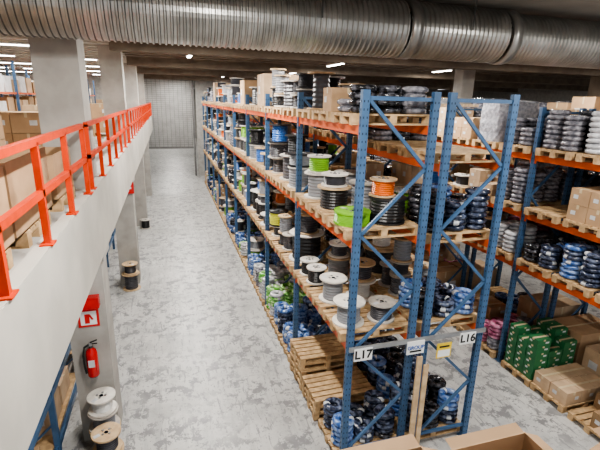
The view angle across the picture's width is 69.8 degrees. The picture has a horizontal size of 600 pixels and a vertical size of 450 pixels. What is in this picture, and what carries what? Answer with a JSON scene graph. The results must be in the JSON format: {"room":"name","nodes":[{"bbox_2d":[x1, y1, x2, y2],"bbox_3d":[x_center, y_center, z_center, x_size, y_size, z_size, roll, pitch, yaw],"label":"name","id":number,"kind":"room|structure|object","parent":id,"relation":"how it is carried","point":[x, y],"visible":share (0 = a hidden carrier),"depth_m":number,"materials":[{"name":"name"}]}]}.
{"room":"warehouse","nodes":[
{"label":"warehouse","id":0,"kind":"room"},
{"bbox_2d":[0,72,102,103],"bbox_3d":[-19.094,-6.415,28.266,16.300,7.000,0.200,-3,17,-16],"label":"wall","id":1,"kind":"structure","parent":0,"point":[96,78],"depth_m":28.87,"materials":[{"name":"paint"}]},
{"bbox_2d":[144,79,196,175],"bbox_3d":[-9.483,-6.980,31.081,3.700,6.940,0.200,-3,17,-16],"label":"shutter door","id":2,"kind":"structure","parent":1,"relation":"in","point":[172,101],"depth_m":30.87,"materials":[{"name":"grey metal"}]},
{"bbox_2d":[9,123,142,274],"bbox_3d":[-13.210,-2.024,11.046,16.700,0.300,37.000,-3,17,-16],"label":"floor","id":3,"kind":"structure","parent":0,"point":[18,255],"depth_m":4.85,"materials":[{"name":"concrete"}]},
{"bbox_2d":[0,115,5,146],"bbox_3d":[-5.445,-1.269,6.846,1.180,0.936,0.795,-3,17,-16],"label":"load","id":4,"kind":"object","parent":3,"relation":"on","point":[2,140],"visible":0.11,"depth_m":7.22,"materials":[{"name":"brown cardboard"}]},
{"bbox_2d":[0,166,14,270],"bbox_3d":[-2.647,0.098,2.683,1.180,0.743,1.100,-3,17,-16],"label":"crate","id":5,"kind":"object","parent":3,"relation":"on","point":[8,233],"visible":0.76,"depth_m":3.24,"materials":[{"name":"brown cardboard"}]},
{"bbox_2d":[0,75,31,96],"bbox_3d":[-12.987,-5.345,18.084,0.870,2.200,17.670,-3,17,-16],"label":"shelving","id":6,"kind":"object","parent":3,"relation":"on","point":[1,95],"visible":0.06,"depth_m":21.57,"materials":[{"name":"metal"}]},
{"bbox_2d":[0,111,42,146],"bbox_3d":[-5.734,-1.829,8.767,1.180,0.936,0.795,-3,17,-16],"label":"load","id":7,"kind":"object","parent":3,"relation":"on","point":[17,125],"visible":0.49,"depth_m":8.41,"materials":[{"name":"brown cardboard"}]},
{"bbox_2d":[0,147,52,248],"bbox_3d":[-2.993,-0.238,3.782,1.180,0.763,1.200,-3,17,-16],"label":"crate","id":8,"kind":"object","parent":3,"relation":"on","point":[17,168],"visible":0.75,"depth_m":3.70,"materials":[{"name":"beige cardboard"}]},
{"bbox_2d":[22,105,37,110],"bbox_3d":[-5.965,-2.383,10.491,1.180,1.036,0.795,-3,17,-16],"label":"load","id":9,"kind":"object","parent":3,"relation":"on","point":[24,107],"visible":0.05,"depth_m":9.90,"materials":[{"name":"brown cardboard"}]},
{"bbox_2d":[0,61,95,110],"bbox_3d":[-10.690,-5.484,18.764,0.870,2.200,17.670,-3,17,-16],"label":"shelving","id":10,"kind":"object","parent":3,"relation":"on","point":[14,84],"visible":0.18,"depth_m":12.90,"materials":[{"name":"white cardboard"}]},
{"bbox_2d":[45,147,75,211],"bbox_3d":[-3.369,-0.533,4.992,1.180,0.643,0.900,-3,17,-16],"label":"crate","id":11,"kind":"object","parent":3,"relation":"on","point":[53,154],"visible":0.28,"depth_m":4.87,"materials":[{"name":"brown cardboard"}]},
{"bbox_2d":[0,116,152,449],"bbox_3d":[-5.184,-2.290,13.486,0.120,0.970,37.000,-3,17,-16],"label":"concrete parapet","id":12,"kind":"structure","parent":3,"relation":"attached to","point":[37,327],"depth_m":3.35,"materials":[{"name":"concrete"}]},
{"bbox_2d":[0,124,93,300],"bbox_3d":[-1.896,-0.116,2.926,0.100,0.848,5.170,-3,17,-16],"label":"safety railing","id":13,"kind":"object","parent":12,"relation":"on","point":[7,293],"visible":1,"depth_m":3.37,"materials":[{"name":"orange metal"}]},
{"bbox_2d":[83,110,130,189],"bbox_3d":[-3.607,-1.727,8.376,0.100,0.848,6.340,-3,17,-16],"label":"safety railing","id":14,"kind":"object","parent":12,"relation":"on","point":[90,154],"visible":0.96,"depth_m":6.98,"materials":[{"name":"orange metal"}]},
{"bbox_2d":[126,106,141,141],"bbox_3d":[-5.509,-3.517,14.437,0.100,0.848,6.540,-3,17,-16],"label":"safety railing","id":15,"kind":"object","parent":12,"relation":"on","point":[136,121],"visible":0.88,"depth_m":13.54,"materials":[{"name":"orange metal"}]},
{"bbox_2d":[140,104,147,126],"bbox_3d":[-7.482,-5.376,20.728,0.100,0.848,6.840,-3,17,-16],"label":"safety railing","id":16,"kind":"object","parent":12,"relation":"on","point":[144,113],"visible":0.88,"depth_m":20.10,"materials":[{"name":"orange metal"}]},
{"bbox_2d":[147,102,151,118],"bbox_3d":[-9.471,-7.248,27.064,0.100,0.848,6.640,-3,17,-16],"label":"safety railing","id":17,"kind":"object","parent":12,"relation":"on","point":[148,104],"visible":0.84,"depth_m":26.96,"materials":[{"name":"orange metal"}]},
{"bbox_2d":[90,103,105,136],"bbox_3d":[-6.830,-3.486,14.250,1.180,1.036,0.795,-3,17,-16],"label":"load","id":18,"kind":"object","parent":3,"relation":"on","point":[97,110],"visible":0.32,"depth_m":13.90,"materials":[{"name":"brown cardboard"}]},
{"bbox_2d":[96,99,102,103],"bbox_3d":[-8.654,-5.156,19.718,1.180,1.136,0.795,-3,17,-16],"label":"load","id":19,"kind":"object","parent":3,"relation":"on","point":[98,101],"visible":0.03,"depth_m":19.12,"materials":[{"name":"brown cardboard"}]},
{"bbox_2d":[191,88,196,137],"bbox_3d":[-15.239,-16.122,62.324,44.000,7.000,0.200,-3,17,-16],"label":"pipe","id":20,"kind":"structure","parent":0,"point":[191,88],"depth_m":62.17,"materials":[{"name":"metal"}]},
{"bbox_2d":[0,0,599,91],"bbox_3d":[-5.504,-10.357,30.603,44.000,0.580,69.000,-3,17,-16],"label":"ceiling","id":21,"kind":"structure","parent":0,"point":[155,61],"depth_m":15.28,"materials":[{"name":"concrete"}]},
{"bbox_2d":[0,53,15,56],"bbox_3d":[-10.709,-5.782,14.532,1.900,0.068,0.160,-3,17,-16],"label":"ceiling light","id":22,"kind":"object","parent":21,"relation":"attached to","point":[14,55],"depth_m":14.68,"materials":[{"name":"white plastic"}]},
{"bbox_2d":[0,42,28,45],"bbox_3d":[-7.067,-4.848,11.595,1.900,0.068,0.160,-3,17,-16],"label":"ceiling light","id":23,"kind":"object","parent":21,"relation":"attached to","point":[1,43],"depth_m":11.38,"materials":[{"name":"white plastic"}]},
{"bbox_2d":[0,61,30,63],"bbox_3d":[-11.862,-6.867,18.205,1.900,0.068,0.160,-3,17,-16],"label":"ceiling light","id":24,"kind":"object","parent":21,"relation":"attached to","point":[0,61],"depth_m":18.14,"materials":[{"name":"white plastic"}]},
{"bbox_2d":[0,0,599,68],"bbox_3d":[1.603,-2.865,6.332,24.988,0.800,0.810,-3,17,-16],"label":"ventilation duct","id":25,"kind":"object","parent":21,"relation":"hanging from","point":[397,29],"visible":1,"depth_m":5.68,"materials":[{"name":"silver metal"}]},
{"bbox_2d":[326,63,344,66],"bbox_3d":[1.250,-5.699,15.260,0.160,0.068,1.500,-3,17,-16],"label":"ceiling light","id":26,"kind":"object","parent":21,"relation":"attached to","point":[333,64],"depth_m":15.29,"materials":[{"name":"white plastic"}]},
{"bbox_2d":[431,69,452,72],"bbox_3d":[5.586,-6.078,16.944,0.160,0.068,1.200,-3,17,-16],"label":"ceiling light","id":27,"kind":"object","parent":21,"relation":"attached to","point":[443,70],"depth_m":16.84,"materials":[{"name":"white plastic"}]},
{"bbox_2d":[578,0,599,2],"bbox_3d":[10.151,-3.647,8.723,27.200,0.240,4.150,-3,17,-16],"label":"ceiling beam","id":28,"kind":"structure","parent":21,"relation":"attached to","point":[595,1],"depth_m":5.03,"materials":[{"name":"metal"}]},
{"bbox_2d":[195,81,437,175],"bbox_3d":[1.967,-7.693,34.496,20.000,7.000,0.200,-3,17,-16],"label":"wall","id":29,"kind":"structure","parent":0,"point":[200,86],"depth_m":31.61,"materials":[{"name":"paint"}]},
{"bbox_2d":[53,138,599,449],"bbox_3d":[-4.948,-2.944,30.245,44.000,0.100,76.000,-3,17,-16],"label":"floor","id":30,"kind":"structure","parent":0,"point":[202,364],"depth_m":9.66,"materials":[{"name":"paint"}]},
{"bbox_2d":[28,342,76,449],"bbox_3d":[-4.008,2.409,6.097,0.880,3.011,3.870,-3,17,-16],"label":"storage rack","id":31,"kind":"object","parent":30,"relation":"on","point":[47,435],"visible":0.09,"depth_m":6.60,"materials":[{"name":"blue metal"}]},
{"bbox_2d":[28,36,122,440],"bbox_3d":[-3.368,0.173,6.617,0.660,7.050,0.660,-3,17,-16],"label":"concrete column","id":32,"kind":"structure","parent":30,"relation":"on","point":[58,65],"depth_m":5.99,"materials":[{"name":"grey concrete"}]},
{"bbox_2d":[78,308,99,327],"bbox_3d":[-3.293,1.449,6.695,0.300,0.300,0.020,-3,17,-16],"label":"fire extinguisher sign","id":33,"kind":"object","parent":32,"relation":"attached to","point":[88,317],"visible":0.89,"depth_m":6.69,"materials":[{"name":"white paint"}]},
{"bbox_2d":[82,339,99,377],"bbox_3d":[-3.280,2.093,6.778,0.193,0.637,0.211,9,18,24],"label":"fire extinguisher","id":34,"kind":"object","parent":32,"relation":"attached to","point":[91,354],"visible":1,"depth_m":6.73,"materials":[{"name":"red metal"}]},
{"bbox_2d":[83,294,99,309],"bbox_3d":[-3.247,1.178,6.555,0.340,0.180,0.138,-3,17,-16],"label":"sign","id":35,"kind":"object","parent":32,"relation":"attached to","point":[92,301],"visible":0.57,"depth_m":6.52,"materials":[{"name":"red plastic"}]},
{"bbox_2d":[87,387,120,443],"bbox_3d":[-3.156,3.194,6.944,0.480,1.074,0.480,-3,17,-16],"label":"drums","id":36,"kind":"object","parent":30,"relation":"on","point":[103,409],"visible":0.71,"depth_m":6.77,"materials":[{"name":"white plastic"}]},
{"bbox_2d":[91,422,124,449],"bbox_3d":[-2.923,3.467,6.564,0.458,0.772,0.458,-3,17,-16],"label":"drums","id":37,"kind":"object","parent":30,"relation":"on","point":[105,435],"visible":1,"depth_m":6.45,"materials":[{"name":"brown wood"}]},
{"bbox_2d":[106,229,115,266],"bbox_3d":[-7.455,-0.500,15.916,0.880,3.011,3.870,-3,17,-16],"label":"storage rack","id":38,"kind":"object","parent":30,"relation":"on","point":[112,241],"visible":0.02,"depth_m":15.82,"materials":[{"name":"blue metal"}]},
{"bbox_2d":[97,44,140,284],"bbox_3d":[-5.270,-1.617,12.678,0.660,7.050,0.660,-3,17,-16],"label":"concrete column","id":39,"kind":"structure","parent":30,"relation":"on","point":[110,62],"depth_m":12.05,"materials":[{"name":"grey concrete"}]},
{"bbox_2d":[128,182,133,193],"bbox_3d":[-5.031,-1.079,12.546,0.340,0.340,0.033,-3,17,-16],"label":"sign","id":40,"kind":"object","parent":39,"relation":"attached to","point":[131,190],"visible":0.26,"depth_m":12.58,"materials":[{"name":"red paint"}]},
{"bbox_2d":[122,261,140,291],"bbox_3d":[-5.112,1.534,13.005,0.520,0.822,0.520,-3,17,-16],"label":"spool","id":41,"kind":"object","parent":30,"relation":"on","point":[130,274],"visible":1,"depth_m":12.89,"materials":[{"name":"brown wood"}]},
{"bbox_2d":[123,63,147,225],"bbox_3d":[-7.172,-3.408,18.739,0.660,7.050,0.660,-3,17,-16],"label":"concrete column","id":42,"kind":"structure","parent":30,"relation":"on","point":[130,72],"depth_m":18.75,"materials":[{"name":"grey concrete"}]},
{"bbox_2d":[137,73,151,195],"bbox_3d":[-9.073,-5.199,24.800,0.660,7.050,0.660,-3,17,-16],"label":"concrete column","id":43,"kind":"structure","parent":30,"relation":"on","point":[140,77],"depth_m":24.90,"materials":[{"name":"grey concrete"}]},
{"bbox_2d":[140,218,151,228],"bbox_3d":[-6.876,-0.068,19.165,0.478,0.410,0.478,-3,17,-16],"label":"drums","id":44,"kind":"object","parent":30,"relation":"on","point":[145,221],"visible":1,"depth_m":19.05,"materials":[{"name":"black plastic"}]},
{"bbox_2d":[201,101,428,449],"bbox_3d":[-2.443,-2.225,17.893,1.224,5.464,24.995,-3,17,-16],"label":"wooden pallets","id":45,"kind":"object","parent":30,"relation":"on","point":[317,362],"visible":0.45,"depth_m":8.29,"materials":[{"name":"brown wood"}]},
{"bbox_2d":[300,256,318,276],"bbox_3d":[0.187,0.813,8.575,0.380,0.310,0.380,6,17,15],"label":"drum","id":46,"kind":"object","parent":45,"relation":"on","point":[305,260],"visible":0.63,"depth_m":8.47,"materials":[{"name":"black plastic"}]},
{"bbox_2d":[304,171,323,199],"bbox_3d":[0.336,-0.756,7.962,0.520,0.470,0.520,3,16,5],"label":"drum","id":47,"kind":"object","parent":45,"relation":"on","point":[314,192],"visible":0.5,"depth_m":7.82,"materials":[{"name":"grey plastic"}]},
{"bbox_2d":[307,154,331,173],"bbox_3d":[0.350,-1.125,7.835,0.440,0.310,0.440,-2,16,-13],"label":"drum","id":48,"kind":"object","parent":47,"relation":"on","point":[319,163],"visible":0.98,"depth_m":7.70,"materials":[{"name":"green plastic"}]},
{"bbox_2d":[203,68,428,446],"bbox_3d":[-2.410,-2.736,17.753,1.154,6.234,24.974,-3,17,-16],"label":"stock","id":49,"kind":"object","parent":45,"relation":"on","point":[283,88],"visible":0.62,"depth_m":10.36,"materials":[{"name":"grey plastic"}]},
{"bbox_2d":[306,263,326,284],"bbox_3d":[0.311,0.929,8.180,0.380,0.310,0.380,-12,21,-38],"label":"drum","id":50,"kind":"object","parent":45,"relation":"on","point":[315,270],"visible":0.85,"depth_m":8.07,"materials":[{"name":"black plastic"}]},
{"bbox_2d":[307,71,335,109],"bbox_3d":[0.368,-2.347,7.524,0.480,0.630,0.480,3,16,6],"label":"drum","id":51,"kind":"object","parent":45,"relation":"on","point":[321,80],"visible":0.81,"depth_m":7.39,"materials":[{"name":"brown wood"}]},
{"bbox_2d":[319,272,346,304],"bbox_3d":[0.572,1.088,7.470,0.480,0.410,0.480,2,16,1],"label":"drum","id":52,"kind":"object","parent":45,"relation":"on","point":[333,282],"visible":0.93,"depth_m":7.35,"materials":[{"name":"grey plastic"}]},
{"bbox_2d":[317,184,350,211],"bbox_3d":[0.561,-0.466,7.117,0.560,0.390,0.560,-6,18,-23],"label":"drum","id":53,"kind":"object","parent":45,"relation":"on","point":[330,198],"visible":0.76,"depth_m":6.93,"materials":[{"name":"brown wood"}]},
{"bbox_2d":[321,171,348,187],"bbox_3d":[0.568,-0.754,7.034,0.440,0.210,0.440,9,18,24],"label":"drum","id":54,"kind":"object","parent":53,"relation":"on","point":[332,179],"visible":1,"depth_m":6.89,"materials":[{"name":"grey plastic"}]},
{"bbox_2d":[326,253,350,275],"bbox_3d":[0.762,0.787,8.530,0.500,0.410,0.500,-14,22,-43],"label":"drum","id":55,"kind":"object","parent":45,"relation":"on","point":[334,264],"visible":0.65,"depth_m":8.36,"materials":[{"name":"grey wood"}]},
{"bbox_2d":[328,239,349,258],"bbox_3d":[0.770,0.461,8.436,0.420,0.270,0.420,-12,21,-39],"label":"drum","id":56,"kind":"object","parent":55,"relation":"on","point":[339,249],"visible":0.96,"depth_m":8.33,"materials":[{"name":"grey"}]},
{"bbox_2d":[334,169,355,197],"bbox_3d":[0.891,-0.790,8.126,0.520,0.470,0.520,4,16,10],"label":"drum","id":57,"kind":"object","parent":45,"relation":"on","point":[352,173],"visible":0.31,"depth_m":7.96,"materials":[{"name":"grey plastic"}]},
{"bbox_2d":[339,83,356,87],"bbox_3d":[0.922,-2.299,7.712,0.480,0.460,0.480,15,21,39],"label":"drum","id":58,"kind":"object","parent":45,"relation":"on","point":[344,85],"visible":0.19,"depth_m":7.51,"materials":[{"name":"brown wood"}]},
{"bbox_2d":[332,293,365,328],"bbox_3d":[0.760,1.333,6.708,0.500,0.370,0.500,7,17,18],"label":"drum","id":59,"kind":"object","parent":45,"relation":"on","point":[339,319],"visible":0.73,"depth_m":6.61,"materials":[{"name":"grey plastic"}]},
{"bbox_2d":[333,206,370,227],"bbox_3d":[0.765,-0.133,6.321,0.540,0.200,0.540,-14,22,-43],"label":"drum","id":60,"kind":"object","parent":45,"relation":"on","point":[343,215],"visible":0.82,"depth_m":6.16,"materials":[{"name":"green plastic"}]},
{"bbox_2d":[348,179,371,208],"bbox_3d":[1.079,-0.526,7.261,0.520,0.450,0.520,-12,20,-38],"label":"drum","id":61,"kind":"object","parent":45,"relation":"on","point":[368,183],"visible":0.35,"depth_m":7.10,"materials":[{"name":"grey plastic"}]},
{"bbox_2d":[346,274,375,301],"bbox_3d":[1.075,1.092,7.607,0.520,0.350,0.520,-5,17,-23],"label":"drum","id":62,"kind":"object","parent":45,"relation":"on","point":[364,291],"visible":0.34,"depth_m":7.48,"materials":[{"name":"grey plastic"}]},
{"bbox_2d":[348,257,375,282],"bbox_3d":[1.083,0.775,7.516,0.460,0.310,0.460,5,16,13],"label":"drum","id":63,"kind":"object","parent":62,"relation":"on","point":[365,264],"visible":0.69,"depth_m":7.39,"materials":[{"name":"brown wood"}]},
{"bbox_2d":[367,295,395,324],"bbox_3d":[1.294,1.337,6.845,0.440,0.310,0.440,-12,21,-39],"label":"drum","id":64,"kind":"object","parent":45,"relation":"on","point":[380,304],"visible":0.86,"depth_m":6.74,"materials":[{"name":"grey plastic"}]},
{"bbox_2d":[369,193,406,225],"bbox_3d":[1.299,-0.251,6.432,0.560,0.390,0.560,-2,16,-13],"label":"drum","id":65,"kind":"object","parent":45,"relation":"on","point":[394,216],"visible":0.66,"depth_m":6.23,"materials":[{"name":"black plastic"}]},
{"bbox_2d":[369,176,397,197],"bbox_3d":[1.225,-0.568,6.336,0.400,0.270,0.400,10,18,27],"label":"drum","id":66,"kind":"object","parent":65,"relation":"on","point":[382,186],"visible":0.99,"depth_m":6.21,"materials":[{"name":"orange wood"}]},
{"bbox_2d":[202,89,441,449],"bbox_3d":[-2.390,-2.369,17.867,1.190,5.760,25.350,-3,17,-16],"label":"rack","id":67,"kind":"object","parent":30,"relation":"on","point":[361,129],"visible":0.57,"depth_m":6.57,"materials":[{"name":"blue metal"}]},
{"bbox_2d":[221,109,501,438],"bbox_3d":[-1.232,-2.049,18.324,1.222,4.944,24.997,-3,17,-16],"label":"wooden pallets","id":68,"kind":"object","parent":30,"relation":"on","point":[458,152],"visible":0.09,"depth_m":7.05,"materials":[{"name":"brown wood"}]},
{"bbox_2d":[222,102,490,431],"bbox_3d":[-1.201,-2.577,18.182,1.154,5.748,24.976,-3,17,-16],"label":"stock","id":69,"kind":"object","parent":68,"relation":"on","point":[389,361],"visible":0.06,"depth_m":7.70,"materials":[{"name":"black plastic"}]},
{"bbox_2d":[222,92,520,436],"bbox_3d":[-1.174,-2.443,18.227,1.190,5.760,25.350,-3,17,-16],"label":"rack","id":70,"kind":"object","parent":30,"relation":"on","point":[501,167],"visible":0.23,"depth_m":6.50,"materials":[{"name":"blue metal"}]},
{"bbox_2d":[349,327,485,352],"bbox_3d":[1.857,1.763,6.619,2.380,0.070,0.030,-3,17,-16],"label":"rail","id":71,"kind":"object","parent":70,"relation":"attached to","point":[478,330],"visible":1,"depth_m":6.58,"materials":[{"name":"grey metal"}]},
{"bbox_2d":[354,347,372,361],"bbox_3d":[0.935,1.913,6.346,0.292,0.200,0.017,-3,17,-16],"label":"aisle sign","id":72,"kind":"object","parent":71,"relation":"attached to","point":[362,354],"visible":1,"depth_m":6.34,"materials":[{"name":"white paint"}]},
{"bbox_2d":[406,340,424,354],"bbox_3d":[1.776,1.881,6.601,0.300,0.220,0.017,-3,17,-16],"label":"sign","id":73,"kind":"object","parent":71,"relation":"attached to","point":[414,347],"visible":1,"depth_m":6.59,"materials":[{"name":"white paint"}]},
{"bbox_2d":[436,342,451,358],"bbox_3d":[2.270,1.975,6.785,0.260,0.260,0.014,-3,17,-16],"label":"notice","id":74,"kind":"object","parent":71,"relation":"hanging from","point":[443,349],"visible":1,"depth_m":6.78,"materials":[{"name":"yellow paper"}]},
{"bbox_2d":[459,331,475,344],"bbox_3d":[2.676,1.807,6.861,0.290,0.200,0.017,-3,17,-16],"label":"aisle sign","id":75,"kind":"object","parent":71,"relation":"attached to","point":[469,337],"visible":1,"depth_m":6.85,"materials":[{"name":"white paint"}]},
{"bbox_2d":[409,356,428,443],"bbox_3d":[1.879,2.907,6.877,0.245,1.803,0.100,-3,17,-16],"label":"wood planks","id":76,"kind":"object","parent":30,"relation":"on","point":[419,359],"visible":1,"depth_m":6.82,"materials":[{"name":"beige wood"}]},
{"bbox_2d":[264,105,599,361],"bbox_3d":[1.898,-2.657,19.520,1.170,5.600,28.150,-3,17,-16],"label":"rack","id":77,"kind":"object","parent":30,"relation":"on","point":[543,112],"visible":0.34,"depth_m":8.97,"materials":[{"name":"blue metal"}]},
{"bbox_2d":[450,80,453,91],"bbox_3d":[8.069,-4.275,23.047,0.500,7.050,0.500,-3,17,-16],"label":"concrete column","id":78,"kind":"structure","parent":30,"relation":"on","point":[452,81],"depth_m":22.26,"materials":[{"name":"grey concrete"}]},
{"bbox_2d":[447,69,475,238],"bbox_3d":[5.873,-2.409,16.376,0.500,7.050,0.500,-3,17,-16],"label":"concrete column","id":79,"kind":"structure","parent":30,"relation":"on","point":[464,80],"depth_m":15.42,"materials":[{"name":"grey concrete"}]},
{"bbox_2d":[337,134,599,437],"bbox_3d":[1.839,-2.287,19.611,1.225,4.834,27.795,-3,17,-16],"label":"wooden pallets","id":80,"kind":"object","parent":30,"relation":"on","point":[580,412],"visible":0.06,"depth_m":8.39,"materials":[{"name":"brown wood"}]},
{"bbox_2d":[270,100,599,427],"bbox_3d":[1.874,-2.823,19.462,1.154,5.657,27.776,-3,17,-16],"label":"stock","id":81,"kind":"object","parent":80,"relation":"on","point":[569,384],"visible":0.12,"depth_m":8.83,"materials":[{"name":"brown cardboard"}]},
{"bbox_2d":[504,317,576,379],"bbox_3d":[5.194,2.646,9.293,1.074,0.928,0.779,-3,17,-16],"label":"product boxes","id":82,"kind":"object","parent":80,"relation":"on","point":[545,344],"visible":0.96,"depth_m":9.07},
{"bbox_2d":[471,199,568,296],"bbox_3d":[3.036,-2.359,19.965,1.225,4.834,27.795,-3,17,-16],"label":"wooden pallets","id":83,"kind":"object","parent":30,"relation":"on","point":[493,290],"visible":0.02,"depth_m":12.51,"materials":[{"name":"brown wood"}]},
{"bbox_2d":[439,98,599,376],"bbox_3d":[3.071,-2.905,19.814,1.153,5.677,27.775,-3,17,-16],"label":"stock","id":84,"kind":"object","parent":83,"relation":"on","point":[585,328],"visible":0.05,"depth_m":10.06,"materials":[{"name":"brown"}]},
{"bbox_2d":[462,156,598,308],"bbox_3d":[6.341,-2.805,21.415,1.224,5.044,24.995,-3,17,-16],"label":"wooden pallets","id":85,"kind":"object","parent":30,"relation":"on","point":[511,161],"visible":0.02,"depth_m":15.30,"materials":[{"name":"brown wood"}]},
{"bbox_2d":[426,97,599,292],"bbox_3d":[6.375,-3.311,21.275,1.153,5.803,24.976,-3,17,-16],"label":"stock","id":86,"kind":"object","parent":85,"relation":"on","point":[577,102],"visible":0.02,"depth_m":12.92,"materials":[{"name":"brown cardboard"}]},
{"bbox_2d":[467,108,598,318],"bbox_3d":[3.095,-2.729,19.874,1.170,5.600,28.150,-3,17,-16],"label":"rack","id":87,"kind":"object","parent":30,"relation":"on","point":[579,174],"visible":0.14,"depth_m":10.15,"materials":[{"name":"blue metal"}]},
{"bbox_2d":[587,76,599,96],"bbox_3d":[10.374,-2.105,15.700,0.500,7.050,0.500,-3,17,-16],"label":"concrete column","id":88,"kind":"structure","parent":30,"relation":"on","point":[594,85],"depth_m":14.89,"materials":[{"name":"grey concrete"}]},
{"bbox_3d":[10.362,-3.049,22.604,1.223,5.044,24.995,-3,17,-16],"label":"wooden pallets","id":89,"kind":"object","parent":30,"relation":"on","visible":0},
{"bbox_2d":[487,98,571,102],"bbox_3d":[10.395,-3.594,22.455,1.154,5.883,24.978,-3,17,-16],"label":"stock","id":90,"kind":"object","parent":89,"relation":"in","point":[487,98],"visible":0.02,"depth_m":18.44,"materials":[{"name":"grey metal"}]},
{"bbox_2d":[438,88,587,101],"bbox_3d":[19.077,-4.920,26.311,0.200,7.000,94.000,-3,17,-16],"label":"wall","id":91,"kind":"structure","parent":0,"point":[538,95],"depth_m":31.41,"materials":[{"name":"paint"}]},
{"bbox_3d":[2.142,1.425,0.113,5.600,0.260,3.400,-3,17,-16],"label":"floor","id":92,"kind":"structure","parent":0,"visible":0},
{"bbox_2d":[341,434,436,449],"bbox_3d":[0.232,0.781,1.001,0.316,0.396,0.312,-3,17,-16],"label":"open cardboard box","id":93,"kind":"object","parent":92,"relation":"on","point":[406,442],"visible":1,"depth_m":1.08,"materials":[{"name":"brown cardboard"}]},
{"bbox_2d":[445,422,552,449],"bbox_3d":[0.512,0.772,1.042,0.310,0.405,0.300,-3,17,-16],"label":"open cardboard box","id":94,"kind":"object","parent":92,"relation":"on","point":[511,436],"visible":1,"depth_m":1.11,"materials":[{"name":"brown cardboard"}]},
{"bbox_2d":[589,427,599,449],"bbox_3d":[0.914,0.767,1.058,0.340,0.425,0.320,-3,17,-16],"label":"open cardboard box","id":95,"kind":"object","parent":92,"relation":"on","point":[597,430],"visible":1,"depth_m":1.07,"materials":[{"name":"brown cardboard"}]}
]}

